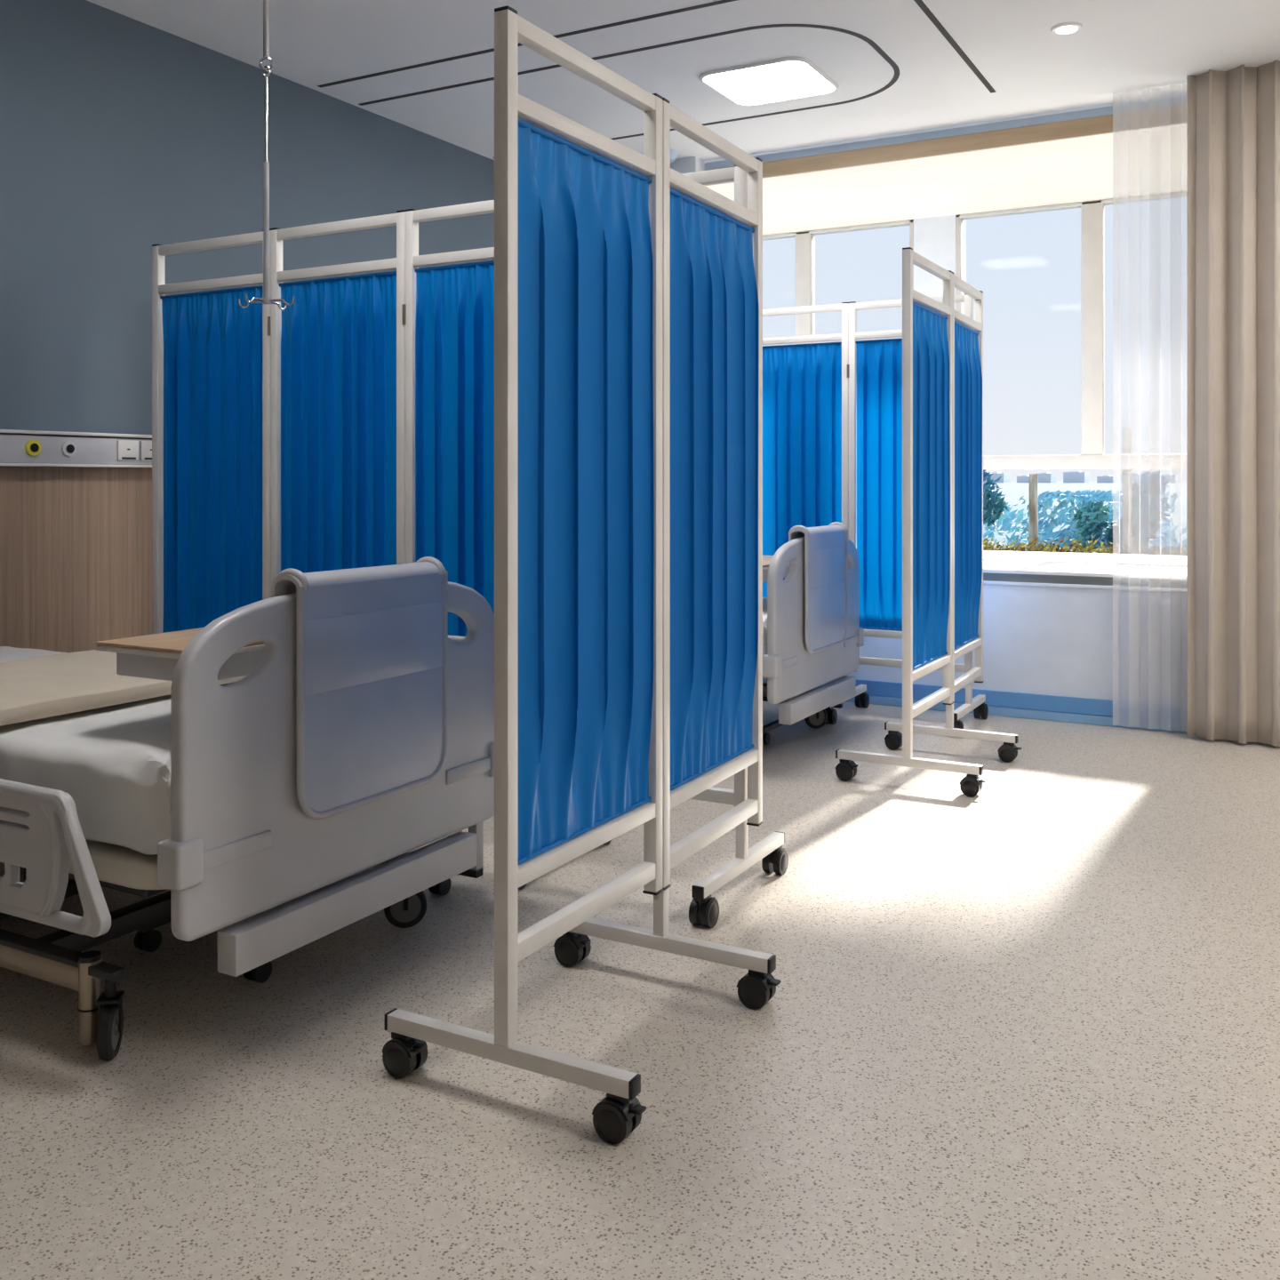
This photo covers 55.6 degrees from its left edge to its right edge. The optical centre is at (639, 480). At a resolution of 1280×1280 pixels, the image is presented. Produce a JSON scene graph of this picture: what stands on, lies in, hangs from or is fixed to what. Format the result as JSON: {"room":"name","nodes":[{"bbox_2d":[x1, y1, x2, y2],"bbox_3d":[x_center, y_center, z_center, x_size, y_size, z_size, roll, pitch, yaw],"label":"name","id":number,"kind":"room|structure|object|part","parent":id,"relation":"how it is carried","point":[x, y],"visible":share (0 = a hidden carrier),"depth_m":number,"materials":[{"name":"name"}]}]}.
{"room":"hospital room","nodes":[
{"label":"hospital room","id":0,"kind":"room"},
{"bbox_2d":[0,0,494,434],"bbox_3d":[-2.285,-0.337,3.627,0.150,2.780,10.135,0,0,29],"label":"wall","id":1,"kind":"structure","parent":0,"point":[121,136],"depth_m":4.35,"materials":[{"name":"painted plaster"}]},
{"bbox_2d":[0,465,151,652],"bbox_3d":[-2.602,0.473,2.886,0.012,1.160,8.533,0,0,29],"label":"wall panel","id":2,"kind":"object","parent":1,"relation":"attached to","point":[76,542],"depth_m":4.11,"materials":[{"name":"brown wood"}]},
{"bbox_2d":[0,429,151,467],"bbox_3d":[-1.732,-0.103,4.386,0.058,0.116,4.800,0,0,29],"label":"bedhead service panel","id":3,"kind":"object","parent":1,"relation":"attached to","point":[18,448],"visible":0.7,"depth_m":4.06,"materials":[{"name":"metal"}]},
{"bbox_2d":[24,440,41,455],"bbox_3d":[-1.963,-0.105,3.926,0.009,0.052,0.052,0,0,29],"label":"outlet","id":4,"kind":"object","parent":3,"relation":"attached to","point":[32,447],"depth_m":3.92,"materials":[{"name":"yellow plastic"}]},
{"bbox_2d":[61,440,77,456],"bbox_3d":[-1.900,-0.105,4.040,0.009,0.052,0.052,0,0,29],"label":"outlet","id":5,"kind":"object","parent":3,"relation":"attached to","point":[68,448],"depth_m":4.03,"materials":[{"name":"white plastic"}]},
{"bbox_3d":[-1.735,-0.050,4.388,0.050,0.010,4.800,0,0,29],"label":"rail","id":6,"kind":"part","parent":3,"relation":"part of","materials":[{"name":"plastic"}]},
{"bbox_2d":[117,440,138,460],"bbox_3d":[-1.790,-0.104,4.241,0.007,0.070,0.084,0,0,29],"label":"socket","id":7,"kind":"object","parent":3,"relation":"attached to","point":[127,450],"depth_m":4.24,"materials":[{"name":"plastic"}]},
{"bbox_2d":[140,440,151,460],"bbox_3d":[-1.744,-0.104,4.324,0.007,0.070,0.084,0,0,29],"label":"socket","id":8,"kind":"object","parent":3,"relation":"attached to","point":[146,446],"depth_m":4.30,"materials":[{"name":"plastic"}]},
{"bbox_2d":[0,701,1279,1279],"bbox_3d":[0.141,1.078,1.371,6.280,0.050,8.535,0,0,29],"label":"floor","id":9,"kind":"structure","parent":0,"point":[1027,1026],"depth_m":2.19,"materials":[{"name":"stone"}]},
{"bbox_2d":[0,581,494,1060],"bbox_3d":[-1.399,0.635,3.007,1.920,0.835,1.102,0,0,29],"label":"hospital bed","id":10,"kind":"object","parent":9,"relation":"on","point":[242,844],"visible":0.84,"depth_m":2.29,"materials":[{"name":"plastic"}]},
{"bbox_3d":[-1.663,0.925,2.609,1.465,0.045,0.030,0,0,29],"label":"rail","id":11,"kind":"part","parent":10,"relation":"part of","materials":[{"name":"metal"}]},
{"bbox_3d":[-1.440,0.689,2.420,1.137,0.243,0.024,0,0,29],"label":"rail","id":12,"kind":"part","parent":10,"relation":"part of","materials":[{"name":"plastic"}]},
{"bbox_3d":[-1.022,0.966,2.254,0.041,0.151,0.041,0,0,29],"label":"leg","id":13,"kind":"part","parent":10,"relation":"part of","materials":[{"name":"metal"}]},
{"bbox_3d":[-0.993,0.904,2.238,0.095,0.018,0.030,0,0,29],"label":"caster arm","id":14,"kind":"part","parent":10,"relation":"part of","materials":[{"name":"metal"}]},
{"bbox_2d":[0,646,235,855],"bbox_3d":[-1.406,0.603,3.012,1.793,0.190,0.921,0,0,29],"label":"mattress","id":15,"kind":"object","parent":10,"relation":"on","point":[114,762],"visible":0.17,"depth_m":2.34,"materials":[{"name":"fabric"}]},
{"bbox_2d":[0,649,246,726],"bbox_3d":[-1.369,0.483,2.991,0.608,0.042,0.904,0,0,29],"label":"folded blanket","id":16,"kind":"object","parent":15,"relation":"on","point":[39,687],"visible":0.52,"depth_m":2.77,"materials":[{"name":"beige fabric"}]},
{"bbox_3d":[-0.592,0.520,2.562,0.036,0.605,0.950,0,0,29],"label":"footboard","id":17,"kind":"part","parent":10,"relation":"part of","materials":[{"name":"plastic"}]},
{"bbox_2d":[271,556,447,818],"bbox_3d":[-0.583,0.423,2.574,0.089,0.500,0.462,0,0,29],"label":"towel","id":18,"kind":"object","parent":10,"relation":"hanging from","point":[372,643],"visible":1,"depth_m":2.53,"materials":[{"name":"plastic"}]},
{"bbox_2d":[95,627,483,983],"bbox_3d":[-0.808,0.693,2.822,0.453,0.720,0.873,0,0,29],"label":"table","id":19,"kind":"object","parent":9,"relation":"on","point":[155,656],"visible":0.3,"depth_m":2.49,"materials":[{"name":"brown wood"}]},
{"bbox_3d":[-0.587,0.407,3.017,0.253,0.012,0.312,0,0,29],"label":"arm","id":20,"kind":"part","parent":19,"relation":"part of","materials":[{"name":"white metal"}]},
{"bbox_2d":[152,5,788,1144],"bbox_3d":[-0.766,0.129,3.125,2.514,1.849,1.411,0,0,29],"label":"folding screen","id":21,"kind":"object","parent":9,"relation":"on","point":[568,421],"visible":0.82,"depth_m":2.63,"materials":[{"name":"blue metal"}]},
{"bbox_3d":[-1.403,0.029,3.980,0.545,1.638,0.030,0,0,29],"label":"panel frame","id":22,"kind":"part","parent":21,"relation":"part of","materials":[{"name":"white metal"}]},
{"bbox_3d":[-0.925,0.029,3.715,0.545,1.638,0.030,0,0,29],"label":"panel frame","id":23,"kind":"part","parent":21,"relation":"part of","materials":[{"name":"white metal"}]},
{"bbox_3d":[-0.447,0.029,3.451,0.545,1.638,0.030,0,0,29],"label":"panel frame","id":24,"kind":"part","parent":21,"relation":"part of","materials":[{"name":"white metal"}]},
{"bbox_3d":[-0.100,0.081,2.282,0.030,1.741,0.556,0,0,29],"label":"panel frame","id":25,"kind":"part","parent":21,"relation":"part of","materials":[{"name":"white metal"}]},
{"bbox_3d":[0.044,0.901,2.541,0.025,0.101,0.025,0,0,29],"label":"leg","id":26,"kind":"part","parent":21,"relation":"part of","materials":[{"name":"white metal"}]},
{"bbox_3d":[0.164,0.029,2.775,0.046,1.638,0.558,0,0,29],"label":"panel frame","id":27,"kind":"part","parent":21,"relation":"part of","materials":[{"name":"white metal"}]},
{"bbox_3d":[0.031,0.029,3.186,0.545,1.638,0.030,0,0,29],"label":"panel frame","id":28,"kind":"part","parent":21,"relation":"part of","materials":[{"name":"white metal"}]},
{"bbox_3d":[0.257,0.901,3.061,0.025,0.101,0.025,0,0,29],"label":"leg","id":29,"kind":"part","parent":21,"relation":"part of","materials":[{"name":"white metal"}]},
{"bbox_2d":[762,555,842,744],"bbox_3d":[0.491,0.693,5.109,0.453,0.720,0.873,0,0,29],"label":"table","id":30,"kind":"object","parent":9,"relation":"on","point":[766,559],"visible":0.14,"depth_m":4.87,"materials":[{"name":"plastic"}]},
{"bbox_2d":[762,536,863,728],"bbox_3d":[-0.100,0.635,5.294,1.920,0.835,1.102,0,0,29],"label":"hospital bed","id":31,"kind":"object","parent":9,"relation":"on","point":[789,671],"visible":0.31,"depth_m":4.64,"materials":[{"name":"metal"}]},
{"bbox_2d":[762,596,767,655],"bbox_3d":[-0.107,0.603,5.299,1.793,0.190,0.921,0,0,29],"label":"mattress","id":32,"kind":"object","parent":31,"relation":"on","point":[764,599],"visible":0.02,"depth_m":4.50,"materials":[{"name":"fabric"}]},
{"bbox_3d":[0.035,0.925,5.615,1.465,0.045,0.030,0,0,29],"label":"rail","id":33,"kind":"part","parent":31,"relation":"part of","materials":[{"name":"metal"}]},
{"bbox_2d":[788,521,847,654],"bbox_3d":[0.716,0.423,4.861,0.089,0.500,0.462,0,0,29],"label":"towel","id":34,"kind":"object","parent":31,"relation":"hanging from","point":[826,548],"visible":0.98,"depth_m":4.81,"materials":[{"name":"plastic"}]},
{"bbox_3d":[0.744,0.436,4.845,0.010,0.459,0.448,0,0,29],"label":"panel","id":35,"kind":"part","parent":34,"relation":"part of","materials":[{"name":"plastic"}]},
{"bbox_2d":[762,247,1021,796],"bbox_3d":[0.378,0.129,5.234,2.514,1.849,1.411,0,0,29],"label":"folding screen","id":36,"kind":"object","parent":9,"relation":"on","point":[880,439],"visible":0.57,"depth_m":5.10,"materials":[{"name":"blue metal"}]},
{"bbox_3d":[0.697,0.029,5.560,0.545,1.638,0.030,0,0,29],"label":"panel frame","id":37,"kind":"part","parent":36,"relation":"part of","materials":[{"name":"white metal"}]},
{"bbox_3d":[1.175,0.029,5.296,0.545,1.638,0.030,0,0,29],"label":"panel frame","id":38,"kind":"part","parent":36,"relation":"part of","materials":[{"name":"white metal"}]},
{"bbox_3d":[1.044,0.081,4.392,0.030,1.741,0.556,0,0,29],"label":"panel frame","id":39,"kind":"part","parent":36,"relation":"part of","materials":[{"name":"white metal"}]},
{"bbox_3d":[1.188,0.901,4.651,0.025,0.101,0.025,0,0,29],"label":"leg","id":40,"kind":"part","parent":36,"relation":"part of","materials":[{"name":"white metal"}]},
{"bbox_3d":[1.308,0.029,4.884,0.030,1.638,0.557,0,0,27],"label":"panel frame","id":41,"kind":"part","parent":36,"relation":"part of","materials":[{"name":"white metal"}]},
{"bbox_3d":[1.401,0.901,5.171,0.025,0.101,0.025,0,0,29],"label":"leg","id":42,"kind":"part","parent":36,"relation":"part of","materials":[{"name":"white metal"}]},
{"bbox_2d":[86,0,1279,160],"bbox_3d":[0.166,-1.687,1.416,6.280,0.080,8.640,0,0,29],"label":"ceiling","id":43,"kind":"structure","parent":0,"point":[1120,46],"depth_m":4.69,"materials":[{"name":"paint"}]},
{"bbox_2d":[237,0,295,311],"bbox_3d":[-0.834,-1.016,2.707,0.109,1.261,0.109,0,0,-26],"label":"hanger","id":44,"kind":"object","parent":43,"relation":"hanging from","point":[265,300],"visible":1,"depth_m":2.70,"materials":[{"name":"silver metal"}]},
{"bbox_3d":[-0.834,-1.290,2.707,0.013,0.697,0.013,0,0,29],"label":"rod","id":45,"kind":"part","parent":44,"relation":"part of","materials":[{"name":"silver metal"}]},
{"bbox_3d":[-0.834,-0.803,2.707,0.007,0.203,0.007,0,0,-16],"label":"rod","id":46,"kind":"part","parent":44,"relation":"part of","materials":[{"name":"silver metal"}]},
{"bbox_2d":[358,24,899,158],"bbox_3d":[-0.018,-1.647,5.221,2.214,0.004,1.022,0,0,29],"label":"trim","id":47,"kind":"structure","parent":43,"relation":"attached to","point":[870,42],"depth_m":4.83,"materials":[{"name":"black metal"}]},
{"bbox_2d":[317,0,995,93],"bbox_3d":[0.081,-1.647,5.103,2.461,0.004,1.451,0,0,29],"label":"trim","id":48,"kind":"structure","parent":43,"relation":"attached to","point":[920,3],"depth_m":4.54,"materials":[{"name":"black metal"}]},
{"bbox_2d":[670,149,679,163],"bbox_3d":[0.111,-1.627,6.110,0.170,0.040,0.170,0,0,29],"label":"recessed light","id":49,"kind":"object","parent":43,"relation":"attached to","point":[674,154],"visible":0.28,"depth_m":6.07,"materials":[{"name":"plastic"}]},
{"bbox_2d":[699,56,839,106],"bbox_3d":[0.536,-1.639,5.008,0.472,0.014,0.472,0,0,29],"label":"recessed light","id":50,"kind":"object","parent":43,"relation":"in","point":[788,78],"visible":1,"depth_m":4.99,"materials":[{"name":"paint"}]},
{"bbox_2d":[1050,22,1082,34],"bbox_3d":[1.552,-1.642,4.415,0.112,0.010,0.112,0,0,29],"label":"recessed light","id":51,"kind":"object","parent":43,"relation":"in","point":[1065,28],"visible":1,"depth_m":4.40,"materials":[{"name":"paint"}]},
{"bbox_2d":[1056,25,1077,33],"bbox_3d":[1.552,-1.638,4.415,0.072,0.003,0.072,0,0,29],"label":"diffuser","id":52,"kind":"object","parent":51,"relation":"attached to","point":[1060,29],"depth_m":4.41,"materials":[{"name":"white plastic"}]},
{"bbox_2d":[1112,82,1186,731],"bbox_3d":[2.173,-0.302,5.074,0.366,2.686,0.047,0,0,29],"label":"sheer curtain","id":53,"kind":"object","parent":43,"relation":"hanging from","point":[1149,124],"visible":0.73,"depth_m":5.08,"materials":[{"name":"white fabric"}]},
{"bbox_2d":[1186,60,1279,746],"bbox_3d":[2.755,-0.302,4.639,1.216,2.686,0.121,0,0,29],"label":"drape","id":54,"kind":"object","parent":43,"relation":"hanging from","point":[1233,116],"visible":1,"depth_m":4.86,"materials":[{"name":"beige fabric"}]},
{"bbox_2d":[670,103,1112,717],"bbox_3d":[2.615,-0.322,5.842,6.280,2.750,1.685,0,0,29],"label":"wall","id":55,"kind":"structure","parent":0,"point":[1054,641],"depth_m":5.39,"materials":[{"name":"white paint"}]},
{"bbox_2d":[704,114,1112,185],"bbox_3d":[2.280,-1.561,5.197,4.440,0.076,0.018,0,0,29],"label":"trim","id":56,"kind":"structure","parent":55,"relation":"attached to","point":[1103,124],"depth_m":5.67,"materials":[{"name":"brown wood"}]},
{"bbox_2d":[704,105,1112,170],"bbox_3d":[2.278,-1.654,5.234,6.280,0.106,0.075,0,0,29],"label":"trim","id":57,"kind":"structure","parent":55,"relation":"attached to","point":[1106,110],"depth_m":5.70,"materials":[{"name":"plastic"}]},
{"bbox_2d":[705,133,1112,235],"bbox_3d":[2.459,-1.535,5.891,5.200,0.024,1.370,0,0,29],"label":"roller blind","id":58,"kind":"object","parent":55,"relation":"attached to","point":[1074,170],"depth_m":6.31,"materials":[{"name":"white fabric"}]},
{"bbox_2d":[762,679,1112,716],"bbox_3d":[2.204,0.979,5.099,6.280,0.069,0.012,0,0,29],"label":"baseboard","id":59,"kind":"structure","parent":55,"relation":"attached to","point":[1095,707],"depth_m":5.39,"materials":[{"name":"blue plastic"}]},
{"bbox_2d":[762,198,1112,553],"bbox_3d":[2.780,-0.561,6.471,5.200,1.924,0.084,0,0,29],"label":"window","id":60,"kind":"structure","parent":55,"relation":"in","point":[1093,456],"depth_m":6.63,"materials":[{"name":"metal"}]},
{"bbox_3d":[2.778,-0.561,6.468,5.200,1.924,0.070,0,0,29],"label":"frame","id":61,"kind":"part","parent":60,"relation":"part of","materials":[{"name":"metal"}]},
{"bbox_2d":[797,694,1186,733],"bbox_3d":[2.201,1.034,5.095,6.280,0.037,0.022,0,0,29],"label":"trim","id":62,"kind":"structure","parent":55,"relation":"attached to","point":[1079,718],"depth_m":5.35,"materials":[{"name":"blue plastic"}]},
{"bbox_2d":[983,572,1112,585],"bbox_3d":[2.265,0.442,5.169,4.440,0.048,0.068,0,0,29],"label":"trim","id":63,"kind":"structure","parent":55,"relation":"attached to","point":[987,576],"depth_m":5.38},
{"bbox_2d":[983,580,1112,589],"bbox_3d":[2.221,0.461,5.090,4.440,0.015,0.012,0,0,29],"label":"trim","id":64,"kind":"structure","parent":55,"relation":"attached to","point":[1076,586],"depth_m":5.32,"materials":[{"name":"white"}]},
{"bbox_2d":[983,550,1112,577],"bbox_3d":[2.429,0.409,5.836,5.200,0.016,1.495,0,0,29],"label":"window sill","id":65,"kind":"structure","parent":55,"relation":"attached to","point":[1090,564],"depth_m":5.87,"materials":[{"name":"stone"}]},
{"label":"outside","id":66,"kind":"structure","parent":0,"visible":0},
{"bbox_2d":[983,504,1112,548],"bbox_3d":[18.781,1.453,33.952,120.000,0.200,62.400,0,0,29],"label":"ground","id":67,"kind":"structure","parent":66,"point":[1019,507],"depth_m":35.31,"materials":[{"name":"white"}]},
{"bbox_2d":[983,469,1008,548],"bbox_3d":[2.455,0.620,9.383,0.798,1.466,0.786,0,0,29],"label":"shrub","id":68,"kind":"object","parent":67,"relation":"on","point":[990,506],"visible":0.06,"depth_m":9.35,"materials":[{"name":"teal plant"}]},
{"bbox_2d":[1012,473,1044,547],"bbox_3d":[3.052,0.653,9.588,0.243,1.400,0.219,0,0,37],"label":"tree","id":69,"kind":"object","parent":67,"relation":"on","point":[1033,530],"visible":0.45,"depth_m":9.46,"materials":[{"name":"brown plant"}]},
{"bbox_2d":[983,489,1112,551],"bbox_3d":[4.068,0.735,11.418,2.263,1.302,2.064,0,0,29],"label":"shrub","id":70,"kind":"object","parent":67,"relation":"on","point":[1085,495],"visible":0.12,"depth_m":11.04,"materials":[{"name":"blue plant"}]},
{"bbox_2d":[1070,499,1112,550],"bbox_3d":[3.318,0.503,8.309,0.679,1.700,0.520,0,0,-14],"label":"tree","id":71,"kind":"object","parent":67,"relation":"on","point":[1090,510],"visible":0.07,"depth_m":8.29,"materials":[{"name":"teal plant"}]},
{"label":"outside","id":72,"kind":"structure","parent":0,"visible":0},
{"bbox_2d":[983,481,1112,504],"bbox_3d":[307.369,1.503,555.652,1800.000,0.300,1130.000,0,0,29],"label":"ground","id":73,"kind":"structure","parent":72,"point":[1012,491],"depth_m":198.59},
{"bbox_2d":[983,472,1010,482],"bbox_3d":[175.052,-1.302,597.418,11.200,5.310,15.000,0,0,29],"label":"building","id":74,"kind":"structure","parent":73,"relation":"on","point":[1005,477],"depth_m":590.41,"materials":[{"name":"white"}]},
{"bbox_2d":[1016,474,1029,482],"bbox_3d":[188.178,-0.589,590.158,6.400,3.884,15.000,0,0,29],"label":"building","id":75,"kind":"structure","parent":73,"relation":"on","point":[1024,478],"depth_m":583.96,"materials":[{"name":"white"}]},
{"bbox_2d":[1037,472,1056,482],"bbox_3d":[196.053,-1.209,585.801,7.200,5.124,15.000,0,0,29],"label":"building","id":76,"kind":"structure","parent":73,"relation":"on","point":[1043,476],"depth_m":579.84,"materials":[{"name":"white"}]},
{"bbox_2d":[1063,471,1089,482],"bbox_3d":[208.304,-1.519,579.025,9.600,5.744,15.000,0,0,29],"label":"building","id":77,"kind":"structure","parent":73,"relation":"on","point":[1071,476],"depth_m":572.95,"materials":[{"name":"white"}]},
{"bbox_2d":[1096,474,1112,482],"bbox_3d":[220.554,-0.527,572.248,7.200,3.760,15.000,0,0,29],"label":"building","id":78,"kind":"structure","parent":73,"relation":"on","point":[1105,478],"depth_m":565.99,"materials":[{"name":"white"}]},
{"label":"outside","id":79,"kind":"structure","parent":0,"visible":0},
{"bbox_3d":[2.974,0.738,6.823,5.200,0.630,0.340,0,0,29],"label":"planter","id":80,"kind":"object","parent":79,"visible":0},
{"bbox_2d":[983,534,1112,553],"bbox_3d":[2.978,0.384,6.822,5.227,0.158,0.298,0,0,29],"label":"ground cover","id":81,"kind":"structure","parent":80,"relation":"in","point":[1020,547],"depth_m":7.10,"materials":[{"name":"green plant"}]}
]}

